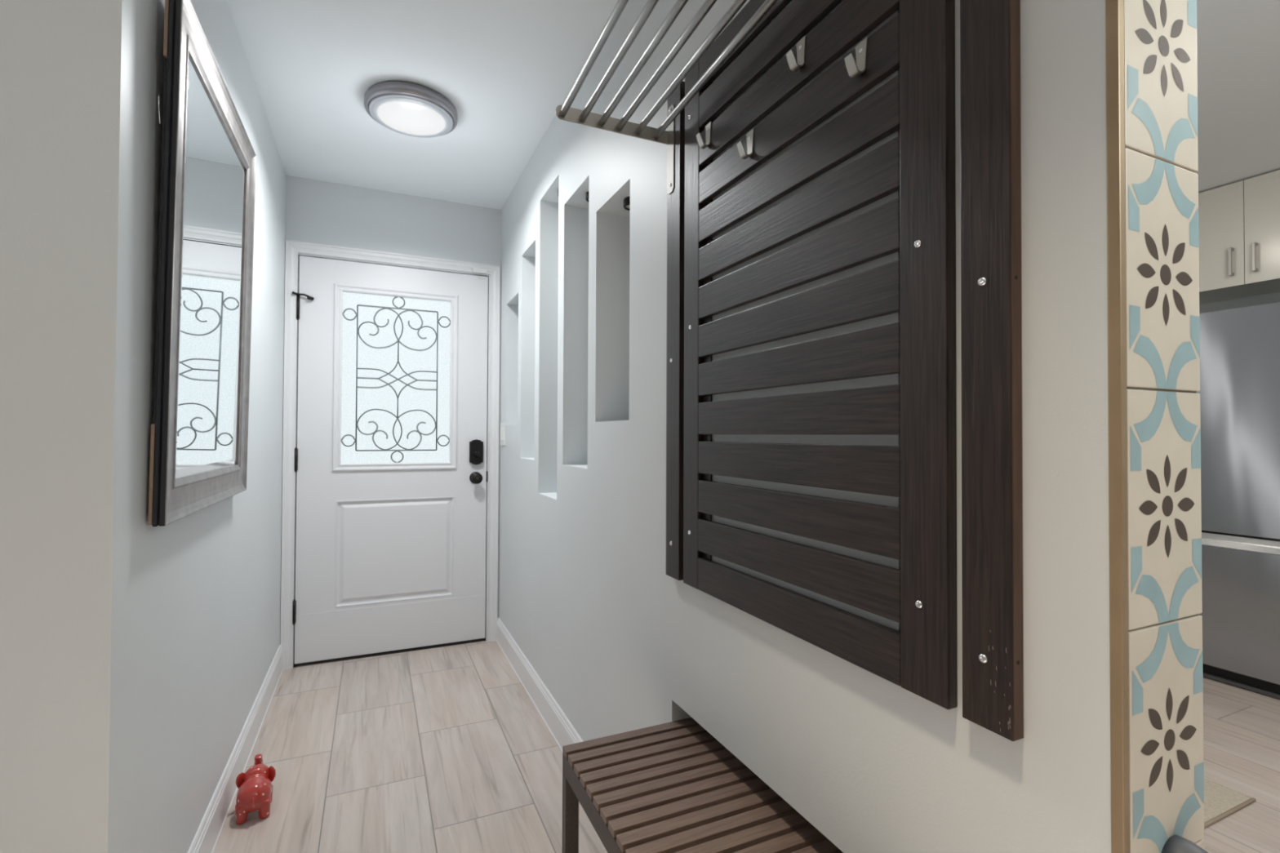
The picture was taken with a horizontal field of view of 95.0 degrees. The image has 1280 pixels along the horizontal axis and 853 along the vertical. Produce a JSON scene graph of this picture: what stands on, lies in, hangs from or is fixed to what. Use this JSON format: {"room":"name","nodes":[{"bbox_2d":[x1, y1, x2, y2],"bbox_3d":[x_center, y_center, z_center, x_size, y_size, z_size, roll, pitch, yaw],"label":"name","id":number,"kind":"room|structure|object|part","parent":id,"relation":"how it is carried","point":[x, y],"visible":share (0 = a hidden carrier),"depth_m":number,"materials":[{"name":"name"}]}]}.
{"room":"entrance hallway","nodes":[
{"label":"entrance hallway","id":0,"kind":"room"},
{"bbox_2d":[0,0,286,852],"bbox_3d":[-2.355,-0.049,1.553,2.196,2.426,2.197,1,-1,-24],"label":"wall","id":1,"kind":"structure","parent":0,"point":[136,656],"depth_m":1.00,"materials":[{"name":"paint"}]},
{"bbox_2d":[147,0,256,526],"bbox_3d":[-1.099,-0.343,1.514,0.031,1.085,0.818,1,-1,-24],"label":"wall mirror","id":2,"kind":"object","parent":1,"relation":"attached to","point":[199,428],"visible":1,"depth_m":1.37,"materials":[{"name":"grey metal"}]},
{"bbox_2d":[175,54,244,478],"bbox_3d":[-1.099,-0.342,1.522,0.002,0.919,0.638,1,-1,-24],"label":"mirror glass","id":3,"kind":"object","parent":2,"relation":"attached to","point":[211,357],"depth_m":1.46,"materials":[{"name":"white"}]},
{"bbox_2d":[187,644,283,852],"bbox_3d":[-1.321,1.111,1.923,0.015,0.126,2.041,1,-1,-24],"label":"baseboard","id":4,"kind":"structure","parent":1,"relation":"attached to","point":[206,837],"depth_m":1.88,"materials":[{"name":"white paint"}]},
{"bbox_2d":[285,175,501,666],"bbox_3d":[0.339,-0.004,3.905,4.654,2.426,0.140,1,-1,-24],"label":"wall","id":5,"kind":"structure","parent":0,"point":[317,211],"depth_m":3.10,"materials":[{"name":"paint"}]},
{"bbox_2d":[292,255,488,666],"bbox_3d":[-1.285,0.170,3.083,0.955,2.041,0.130,1,-1,-24],"label":"door","id":6,"kind":"structure","parent":5,"relation":"in","point":[390,453],"depth_m":3.08,"materials":[{"name":"white paint"}]},
{"bbox_3d":[-1.282,1.052,3.079,0.915,0.236,0.001,1,-1,-24],"label":"kick plate","id":7,"kind":"part","parent":6,"relation":"part of","materials":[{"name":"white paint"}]},
{"bbox_3d":[-1.279,-0.247,3.098,0.605,0.954,0.023,1,-1,-24],"label":"glass frame","id":8,"kind":"part","parent":6,"relation":"part of","materials":[{"name":"white paint"}]},
{"bbox_3d":[-1.283,-0.251,3.109,0.537,0.894,0.006,1,-1,-24],"label":"glass pane","id":9,"kind":"part","parent":6,"relation":"part of","materials":[{"name":"grey glass"}]},
{"bbox_3d":[-0.899,0.284,3.226,0.066,0.066,0.067,1,-1,-24],"label":"knob","id":10,"kind":"part","parent":6,"relation":"part of","materials":[{"name":"black metal"}]},
{"bbox_2d":[280,240,500,669],"bbox_3d":[-1.271,0.139,3.086,1.045,2.102,0.017,1,-1,-24],"label":"trim","id":11,"kind":"structure","parent":5,"relation":"attached to","point":[293,248],"depth_m":2.94,"materials":[{"name":"white paint"}]},
{"bbox_2d":[472,267,486,274],"bbox_3d":[-0.889,-0.865,3.257,0.075,0.026,0.016,1,-1,-24],"label":"sensor","id":12,"kind":"object","parent":5,"relation":"attached to","point":[477,270],"visible":1,"depth_m":3.25,"materials":[{"name":"white plastic"}]},
{"bbox_2d":[213,640,1279,852],"bbox_3d":[0.646,1.203,0.545,6.850,0.080,6.486,1,-1,-24],"label":"floor","id":13,"kind":"structure","parent":0,"point":[443,749],"depth_m":2.06,"materials":[{"name":"beige tile"}]},
{"bbox_2d":[235,753,275,824],"bbox_3d":[-1.179,1.107,1.800,0.105,0.130,0.180,1,-1,-27],"label":"elephant figurine","id":14,"kind":"object","parent":13,"relation":"on","point":[255,792],"visible":1,"depth_m":1.75,"materials":[{"name":"red ceramic"}]},
{"bbox_2d":[293,639,485,667],"bbox_3d":[-1.303,1.189,3.124,0.931,0.004,0.099,1,-1,-24],"label":"threshold","id":15,"kind":"object","parent":13,"relation":"on","point":[485,639],"visible":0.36,"depth_m":3.06,"materials":[{"name":"brown metal"}]},
{"bbox_2d":[562,717,843,852],"bbox_3d":[0.162,0.929,1.003,0.382,0.476,0.763,1,-1,-24],"label":"slatted bench","id":16,"kind":"object","parent":13,"relation":"on","point":[672,787],"visible":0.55,"depth_m":1.11,"materials":[{"name":"brown wood"}]},
{"bbox_3d":[-0.151,0.960,1.266,0.030,0.419,0.024,1,-1,-24],"label":"leg","id":17,"kind":"part","parent":16,"relation":"part of","materials":[{"name":"brown wood"}]},
{"bbox_3d":[-0.001,0.725,0.931,0.022,0.042,0.763,1,-1,-24],"label":"rail","id":18,"kind":"part","parent":16,"relation":"part of","materials":[{"name":"brown wood"}]},
{"bbox_2d":[1204,777,1256,828],"bbox_3d":[1.132,1.183,2.200,1.204,0.010,1.304,1,-1,-24],"label":"woven rug","id":19,"kind":"object","parent":13,"relation":"on","point":[1220,802],"visible":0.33,"depth_m":1.84,"materials":[{"name":"beige fabric"}]},
{"bbox_2d":[1196,302,1279,698],"bbox_3d":[3.018,0.330,2.806,0.638,1.740,0.900,1,-1,-24],"label":"refrigerator","id":20,"kind":"object","parent":13,"relation":"on","point":[1239,392],"visible":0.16,"depth_m":2.67,"materials":[{"name":"grey metal"}]},
{"bbox_3d":[2.760,-0.024,2.693,0.052,1.036,0.900,1,-1,-24],"label":"door","id":21,"kind":"part","parent":20,"relation":"part of","materials":[{"name":"silver metal"}]},
{"bbox_3d":[2.756,0.844,2.681,0.052,0.565,0.900,1,-1,-24],"label":"freezer drawer","id":22,"kind":"part","parent":20,"relation":"part of","materials":[{"name":"silver metal"}]},
{"bbox_3d":[2.754,0.533,2.683,0.060,0.054,0.900,1,-1,-24],"label":"handle","id":23,"kind":"part","parent":20,"relation":"part of","materials":[{"name":"silver metal"}]},
{"bbox_2d":[226,0,1279,209],"bbox_3d":[0.656,-1.313,0.581,6.850,0.100,6.486,1,-1,-24],"label":"ceiling","id":24,"kind":"structure","parent":0,"point":[505,67],"depth_m":2.10,"materials":[{"name":"white paint"}]},
{"bbox_2d":[364,80,457,137],"bbox_3d":[-0.885,-1.217,2.276,0.338,0.058,0.338,1,-1,-24],"label":"ceiling light","id":25,"kind":"object","parent":24,"relation":"attached to","point":[405,108],"visible":1,"depth_m":2.21,"materials":[{"name":"grey metal"}]},
{"bbox_2d":[377,101,445,135],"bbox_3d":[-0.885,-1.194,2.276,0.247,0.012,0.247,1,-1,-24],"label":"diffuser","id":26,"kind":"object","parent":25,"relation":"attached to","point":[406,117],"depth_m":2.26,"materials":[{"name":"white glass"}]},
{"bbox_2d":[497,0,1111,852],"bbox_3d":[-0.104,-0.034,1.970,0.141,2.426,3.019,1,-1,-24],"label":"wall","id":27,"kind":"structure","parent":0,"point":[621,644],"depth_m":1.03,"materials":[{"name":"paint"}]},
{"bbox_2d":[500,422,505,445],"bbox_3d":[-0.754,0.042,3.217,0.010,0.124,0.117,1,-1,-24],"label":"light switch","id":28,"kind":"object","parent":27,"relation":"attached to","point":[502,424],"visible":1,"depth_m":3.19,"materials":[{"name":"white plastic"}]},
{"bbox_2d":[496,617,582,751],"bbox_3d":[-0.365,1.121,2.329,0.015,0.126,2.091,1,-1,-24],"label":"baseboard","id":29,"kind":"structure","parent":27,"relation":"attached to","point":[562,730],"depth_m":2.46,"materials":[{"name":"white paint"}]},
{"bbox_2d":[586,191,588,202],"bbox_3d":[-0.168,-0.828,2.118,0.055,0.024,0.055,1,-1,-24],"label":"spot lamp","id":30,"kind":"object","parent":27,"relation":"attached to","point":[587,193],"visible":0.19,"depth_m":2.10,"materials":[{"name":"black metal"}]},
{"bbox_2d":[623,196,630,210],"bbox_3d":[-0.023,-0.682,1.796,0.055,0.024,0.055,1,-1,-24],"label":"spot lamp","id":31,"kind":"object","parent":27,"relation":"attached to","point":[627,200],"visible":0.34,"depth_m":1.78,"materials":[{"name":"black metal"}]},
{"bbox_2d":[666,81,684,580],"bbox_3d":[0.083,-0.221,1.367,0.020,1.141,0.064,1,-1,-24],"label":"board","id":32,"kind":"object","parent":27,"relation":"attached to","point":[676,199],"visible":0.94,"depth_m":1.35,"materials":[{"name":"brown wood"}]},
{"bbox_2d":[555,0,777,194],"bbox_3d":[0.104,-0.676,0.978,0.276,0.246,0.793,1,-1,-24],"label":"rack","id":33,"kind":"object","parent":32,"relation":"attached to","point":[565,113],"visible":1,"depth_m":1.14,"materials":[{"name":"grey metal"}]},
{"bbox_3d":[-0.007,-0.709,0.927,0.015,0.054,0.784,1,-1,-24],"label":"rod","id":34,"kind":"part","parent":33,"relation":"part of","materials":[{"name":"silver metal"}]},
{"bbox_3d":[-0.059,-0.686,1.336,0.274,0.031,0.003,1,-1,-24],"label":"arm","id":35,"kind":"part","parent":33,"relation":"part of","materials":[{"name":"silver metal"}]},
{"bbox_3d":[0.034,-0.708,0.946,0.015,0.054,0.784,1,-1,-24],"label":"rod","id":36,"kind":"part","parent":33,"relation":"part of","materials":[{"name":"silver metal"}]},
{"bbox_3d":[0.075,-0.708,0.965,0.015,0.054,0.784,1,-1,-24],"label":"rod","id":37,"kind":"part","parent":33,"relation":"part of","materials":[{"name":"silver metal"}]},
{"bbox_3d":[0.115,-0.707,0.983,0.015,0.054,0.784,1,-1,-24],"label":"rod","id":38,"kind":"part","parent":33,"relation":"part of","materials":[{"name":"silver metal"}]},
{"bbox_3d":[0.156,-0.707,1.002,0.015,0.054,0.784,1,-1,-24],"label":"rod","id":39,"kind":"part","parent":33,"relation":"part of","materials":[{"name":"silver metal"}]},
{"bbox_3d":[0.199,-0.707,1.021,0.015,0.054,0.784,1,-1,-24],"label":"rod","id":40,"kind":"part","parent":33,"relation":"part of","materials":[{"name":"silver metal"}]},
{"bbox_2d":[683,0,957,709],"bbox_3d":[0.242,-0.226,1.017,0.020,1.140,0.662,1,-1,-24],"label":"wall panel","id":41,"kind":"object","parent":27,"relation":"attached to","point":[920,658],"visible":0.99,"depth_m":0.89,"materials":[{"name":"brown wood"}]},
{"bbox_2d":[696,121,711,148],"bbox_3d":[0.131,-0.606,1.219,0.027,0.050,0.022,1,-1,-24],"label":"coat hook","id":42,"kind":"object","parent":41,"relation":"attached to","point":[708,128],"visible":1,"depth_m":1.22,"materials":[{"name":"grey metal"}]},
{"bbox_2d":[736,128,754,159],"bbox_3d":[0.193,-0.522,1.081,0.027,0.050,0.022,1,-1,-24],"label":"coat hook","id":43,"kind":"object","parent":41,"relation":"attached to","point":[743,154],"visible":1,"depth_m":1.08,"materials":[{"name":"grey metal"}]},
{"bbox_2d":[786,35,805,71],"bbox_3d":[0.252,-0.607,0.953,0.027,0.050,0.022,1,-1,-24],"label":"coat hook","id":44,"kind":"object","parent":41,"relation":"attached to","point":[794,66],"visible":1,"depth_m":0.95,"materials":[{"name":"grey metal"}]},
{"bbox_2d":[844,37,867,78],"bbox_3d":[0.305,-0.525,0.834,0.027,0.050,0.022,1,-1,-24],"label":"coat hook","id":45,"kind":"object","parent":41,"relation":"attached to","point":[855,69],"visible":1,"depth_m":0.83,"materials":[{"name":"grey metal"}]},
{"bbox_2d":[960,0,1023,741],"bbox_3d":[0.399,-0.230,0.671,0.020,1.141,0.061,1,-1,-24],"label":"board","id":46,"kind":"object","parent":27,"relation":"attached to","point":[991,306],"visible":1,"depth_m":0.66,"materials":[{"name":"brown wood"}]},
{"bbox_2d":[1105,0,1129,852],"bbox_3d":[0.460,-0.051,0.566,0.010,2.426,0.012,1,-1,-24],"label":"trim","id":47,"kind":"structure","parent":27,"relation":"attached to","point":[1114,9],"depth_m":0.56,"materials":[{"name":"brown wood"}]},
{"bbox_2d":[1123,0,1204,852],"bbox_3d":[0.528,-0.104,0.595,0.136,2.534,0.008,1,-1,-24],"label":"tiles","id":48,"kind":"structure","parent":27,"relation":"attached to","point":[1166,763],"depth_m":0.59,"materials":[{"name":"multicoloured tile"}]},
{"bbox_2d":[1161,834,1208,852],"bbox_3d":[0.538,0.432,0.573,0.049,0.049,0.028,1,-1,-24],"label":"cup","id":49,"kind":"object","parent":27,"relation":"attached to","point":[1175,843],"visible":1,"depth_m":0.57,"materials":[{"name":"grey metal"}]},
{"bbox_2d":[1199,291,1279,313],"bbox_3d":[3.815,-0.017,2.000,0.100,2.426,6.486,1,-1,-24],"label":"wall","id":50,"kind":"structure","parent":0,"point":[1274,297],"depth_m":3.16,"materials":[{"name":"paint"}]},
{"bbox_2d":[1198,169,1279,304],"bbox_3d":[3.119,-0.954,2.952,0.393,0.515,0.874,1,-1,-24],"label":"upper cabinet","id":51,"kind":"object","parent":50,"relation":"attached to","point":[1239,222],"visible":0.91,"depth_m":2.91,"materials":[{"name":"white wood"}]},
{"bbox_3d":[2.887,-0.952,3.086,0.020,0.514,0.434,1,-1,-24],"label":"door","id":52,"kind":"part","parent":51,"relation":"part of","materials":[{"name":"white wood"}]},
{"bbox_3d":[2.936,-0.818,2.914,0.030,0.137,0.013,1,-1,-24],"label":"handle","id":53,"kind":"part","parent":51,"relation":"part of","materials":[{"name":"silver metal"}]},
{"bbox_3d":[2.971,-0.819,2.836,0.030,0.137,0.013,1,-1,-24],"label":"handle","id":54,"kind":"part","parent":51,"relation":"part of","materials":[{"name":"silver metal"}]},
{"bbox_3d":[3.067,-0.957,2.688,0.020,0.514,0.434,1,-1,-24],"label":"door","id":55,"kind":"part","parent":51,"relation":"part of","materials":[{"name":"white wood"}]}
]}

